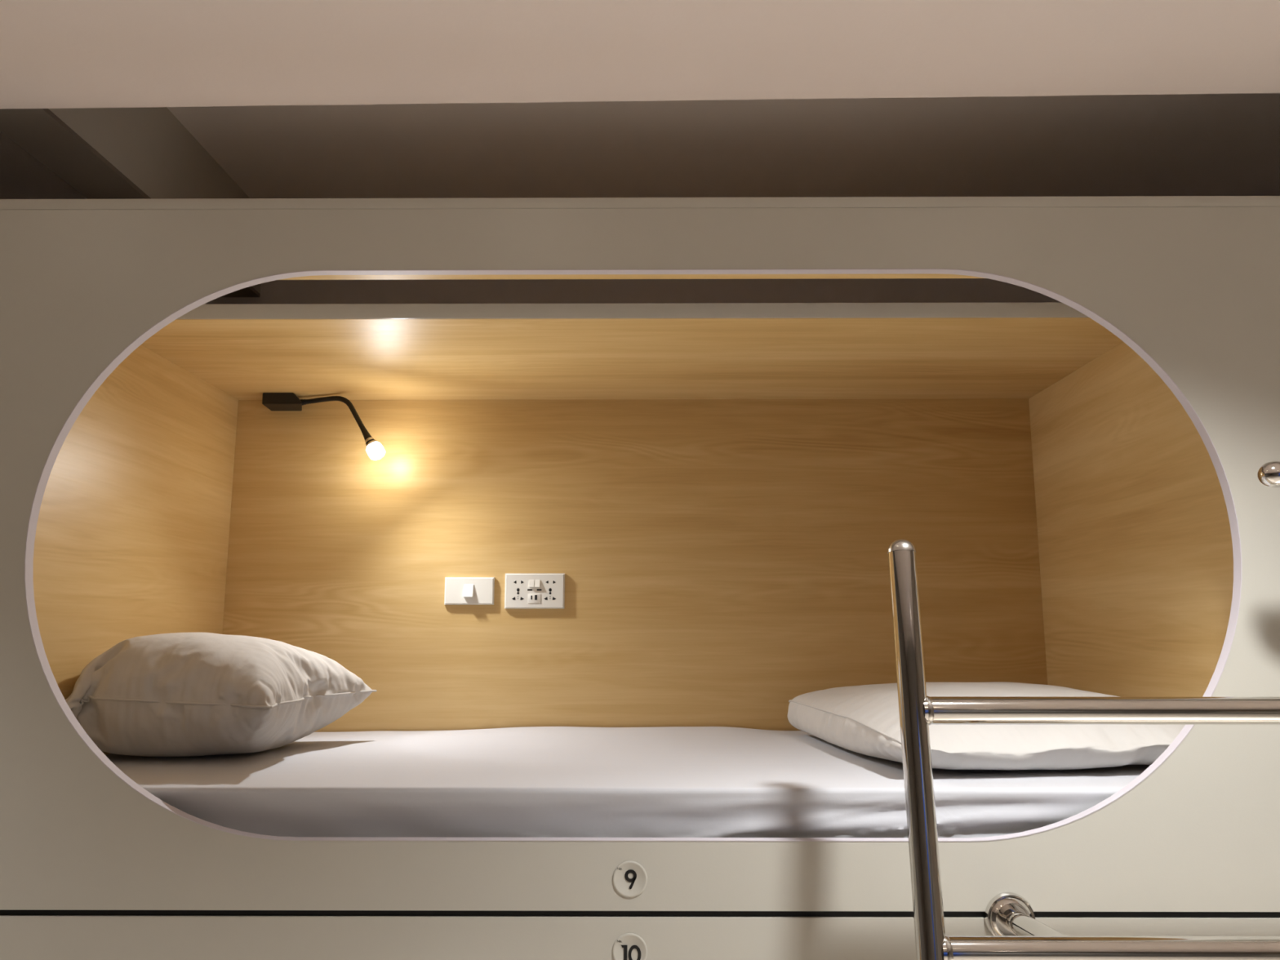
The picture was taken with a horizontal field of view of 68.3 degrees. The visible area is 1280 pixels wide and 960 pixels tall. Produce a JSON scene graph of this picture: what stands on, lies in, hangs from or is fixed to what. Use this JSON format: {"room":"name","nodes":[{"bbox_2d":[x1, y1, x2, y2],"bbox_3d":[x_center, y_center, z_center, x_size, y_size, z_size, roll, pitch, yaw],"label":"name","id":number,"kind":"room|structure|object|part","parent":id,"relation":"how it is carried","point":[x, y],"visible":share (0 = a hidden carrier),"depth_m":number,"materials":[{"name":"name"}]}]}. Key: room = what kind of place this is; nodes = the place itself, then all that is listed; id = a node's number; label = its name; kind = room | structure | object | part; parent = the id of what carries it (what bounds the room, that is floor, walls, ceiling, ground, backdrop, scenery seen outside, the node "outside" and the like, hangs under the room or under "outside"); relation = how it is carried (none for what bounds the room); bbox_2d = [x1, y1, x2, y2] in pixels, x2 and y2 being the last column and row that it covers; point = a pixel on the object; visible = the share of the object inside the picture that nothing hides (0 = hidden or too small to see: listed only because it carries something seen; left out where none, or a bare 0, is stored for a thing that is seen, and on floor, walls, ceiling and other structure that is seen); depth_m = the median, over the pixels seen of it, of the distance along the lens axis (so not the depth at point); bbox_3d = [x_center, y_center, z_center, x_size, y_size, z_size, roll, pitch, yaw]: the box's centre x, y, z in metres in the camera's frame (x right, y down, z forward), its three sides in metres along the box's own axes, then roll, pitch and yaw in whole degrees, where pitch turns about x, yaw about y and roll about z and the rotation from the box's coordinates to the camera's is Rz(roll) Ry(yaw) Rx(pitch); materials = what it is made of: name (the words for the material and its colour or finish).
{"room":"dormitory","nodes":[
{"label":"dormitory","id":0,"kind":"room"},
{"bbox_2d":[204,278,1061,304],"bbox_3d":[-0.086,0.575,2.461,6.600,2.760,0.100,0,-9,0],"label":"wall","id":1,"kind":"structure","parent":0,"point":[811,290],"depth_m":2.58,"materials":[{"name":"grey paint"}]},
{"bbox_2d":[0,108,260,297],"bbox_3d":[-1.107,-0.582,2.109,0.125,0.010,0.970,0,-9,0],"label":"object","id":2,"kind":"structure","parent":1,"relation":"attached to","point":[39,132],"depth_m":1.82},
{"bbox_2d":[48,106,261,293],"bbox_3d":[-1.107,-0.700,2.128,0.125,0.228,0.970,0,-9,0],"label":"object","id":3,"kind":"structure","parent":1,"relation":"attached to","point":[149,146],"depth_m":2.03,"materials":[{"name":"paint"}]},
{"bbox_2d":[0,0,1279,109],"bbox_3d":[-0.104,-0.995,-0.547,6.600,0.020,4.466,0,-9,0],"label":"ceiling","id":4,"kind":"structure","parent":0,"point":[55,54],"depth_m":1.46,"materials":[{"name":"beige paint"}]},
{"bbox_2d":[0,93,1279,199],"bbox_3d":[-0.090,-0.877,1.933,6.600,0.060,1.400,0,-9,0],"label":"ceiling","id":5,"kind":"structure","parent":0,"point":[1183,144],"depth_m":2.27,"materials":[{"name":"grey paint"}]},
{"bbox_3d":[-0.101,1.554,-0.480,6.600,0.100,5.400,0,-9,0],"label":"floor","id":6,"kind":"structure","parent":0,"visible":0},
{"bbox_2d":[0,915,1279,959],"bbox_3d":[0.011,1.270,1.750,2.380,1.124,0.919,0,-9,0],"label":"pod","id":7,"kind":"object","parent":6,"relation":"on","point":[22,937],"visible":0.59,"depth_m":1.38,"materials":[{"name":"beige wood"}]},
{"bbox_2d":[612,933,647,959],"bbox_3d":[-0.015,0.689,1.377,0.051,0.051,0.002,0,-9,0],"label":"disc","id":8,"kind":"object","parent":7,"relation":"attached to","point":[628,946],"visible":1,"depth_m":1.38,"materials":[{"name":"white plastic"}]},
{"bbox_2d":[0,195,1279,917],"bbox_3d":[0.011,0.160,1.927,2.380,1.124,0.919,0,-9,0],"label":"pod","id":9,"kind":"object","parent":7,"relation":"on","point":[721,493],"visible":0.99,"depth_m":1.89,"materials":[{"name":"beige laminate"}]},
{"bbox_3d":[-1.049,0.192,1.929,0.018,1.008,0.880,0,-9,0],"label":"panel","id":10,"kind":"part","parent":9,"relation":"part of","materials":[{"name":"brown wood"}]},
{"bbox_2d":[262,392,385,460],"bbox_3d":[-0.785,-0.128,2.358,0.350,0.179,0.090,-2,-9,12],"label":"reading lamp","id":11,"kind":"object","parent":9,"relation":"attached to","point":[272,401],"visible":1,"depth_m":2.36,"materials":[{"name":"black plastic"}]},
{"bbox_3d":[-0.642,-0.070,2.291,0.045,0.044,0.040,0,-9,0],"label":"bulb","id":12,"kind":"part","parent":11,"relation":"part of","materials":[{"name":"white glass"}]},
{"bbox_2d":[444,577,494,604],"bbox_3d":[-0.425,0.276,2.349,0.123,0.068,0.018,0,-9,0],"label":"light switch","id":13,"kind":"object","parent":9,"relation":"attached to","point":[458,590],"visible":1,"depth_m":2.35,"materials":[{"name":"white plastic"}]},
{"bbox_2d":[504,573,564,608],"bbox_3d":[-0.263,0.276,2.350,0.149,0.088,0.014,0,-9,0],"label":"power socket","id":14,"kind":"object","parent":9,"relation":"attached to","point":[522,590],"visible":1,"depth_m":2.35,"materials":[{"name":"white plastic"}]},
{"bbox_2d":[511,580,524,599],"bbox_3d":[-0.303,0.274,2.349,0.030,0.048,0.001,0,-9,0],"label":"outlet","id":15,"kind":"object","parent":14,"relation":"attached to","point":[517,586],"depth_m":2.35,"materials":[{"name":"white plastic"}]},
{"bbox_2d":[543,580,555,599],"bbox_3d":[-0.224,0.274,2.349,0.030,0.048,0.001,0,-9,0],"label":"outlet","id":16,"kind":"object","parent":14,"relation":"attached to","point":[549,586],"depth_m":2.35,"materials":[{"name":"white plastic"}]},
{"bbox_2d":[105,726,1150,837],"bbox_3d":[-0.021,0.599,1.860,2.029,0.139,0.863,0,-9,0],"label":"mattress","id":17,"kind":"object","parent":9,"relation":"in","point":[527,781],"visible":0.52,"depth_m":1.47,"materials":[{"name":"grey fabric"}]},
{"bbox_2d":[65,631,377,756],"bbox_3d":[-0.813,0.419,1.875,0.444,0.230,0.527,0,-9,0],"label":"pillow","id":18,"kind":"object","parent":17,"relation":"on","point":[197,693],"visible":0.99,"depth_m":1.70,"materials":[{"name":"grey fabric"}]},
{"bbox_2d":[787,681,1185,769],"bbox_3d":[0.673,0.470,1.888,0.599,0.130,0.733,1,-9,-5],"label":"pillow","id":19,"kind":"object","parent":17,"relation":"on","point":[864,719],"visible":0.75,"depth_m":1.57,"materials":[{"name":"grey fabric"}]},
{"bbox_2d":[613,861,647,897],"bbox_3d":[-0.015,0.589,1.393,0.051,0.051,0.002,0,-9,0],"label":"disc","id":20,"kind":"object","parent":9,"relation":"attached to","point":[629,877],"visible":1,"depth_m":1.39,"materials":[{"name":"white plastic"}]},
{"bbox_3d":[-0.021,-0.272,2.120,2.035,0.029,0.638,0,-9,0],"label":"roof panel","id":21,"kind":"part","parent":9,"relation":"part of","materials":[{"name":"brown wood"}]},
{"bbox_3d":[-0.019,0.262,2.367,2.072,1.008,0.018,0,-9,0],"label":"panel","id":22,"kind":"part","parent":9,"relation":"part of","materials":[{"name":"brown wood"}]},
{"bbox_3d":[0.009,-0.457,1.570,2.380,0.018,0.019,0,-9,0],"label":"rail","id":23,"kind":"part","parent":9,"relation":"part of","materials":[{"name":"beige laminate"}]},
{"bbox_3d":[1.006,0.190,1.918,0.018,1.008,0.880,0,-9,0],"label":"panel","id":24,"kind":"part","parent":9,"relation":"part of","materials":[{"name":"brown wood"}]},
{"bbox_2d":[1257,461,1279,488],"bbox_3d":[1.300,0.003,1.391,0.858,0.066,0.175,0,-9,0],"label":"grab rail","id":25,"kind":"object","parent":9,"relation":"attached to","point":[1268,474],"visible":1,"depth_m":1.32,"materials":[{"name":"metal"}]},
{"bbox_3d":[0.009,0.654,1.393,2.380,0.019,0.018,0,-9,0],"label":"rail","id":26,"kind":"part","parent":7,"relation":"part of","materials":[{"name":"beige laminate"}]},
{"bbox_3d":[0.009,1.204,1.306,2.380,1.096,0.018,0,-9,0],"label":"panel","id":27,"kind":"part","parent":7,"relation":"part of","materials":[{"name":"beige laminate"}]},
{"bbox_2d":[887,538,1279,959],"bbox_3d":[0.836,0.916,1.189,0.990,1.686,0.292,0,-9,0],"label":"ladder","id":28,"kind":"object","parent":6,"relation":"on","point":[1014,930],"visible":1,"depth_m":1.24,"materials":[{"name":"metal"}]},
{"bbox_3d":[0.365,0.904,1.129,0.037,1.649,0.154,0,-9,0],"label":"post","id":29,"kind":"part","parent":28,"relation":"part of","materials":[{"name":"metal"}]}
]}

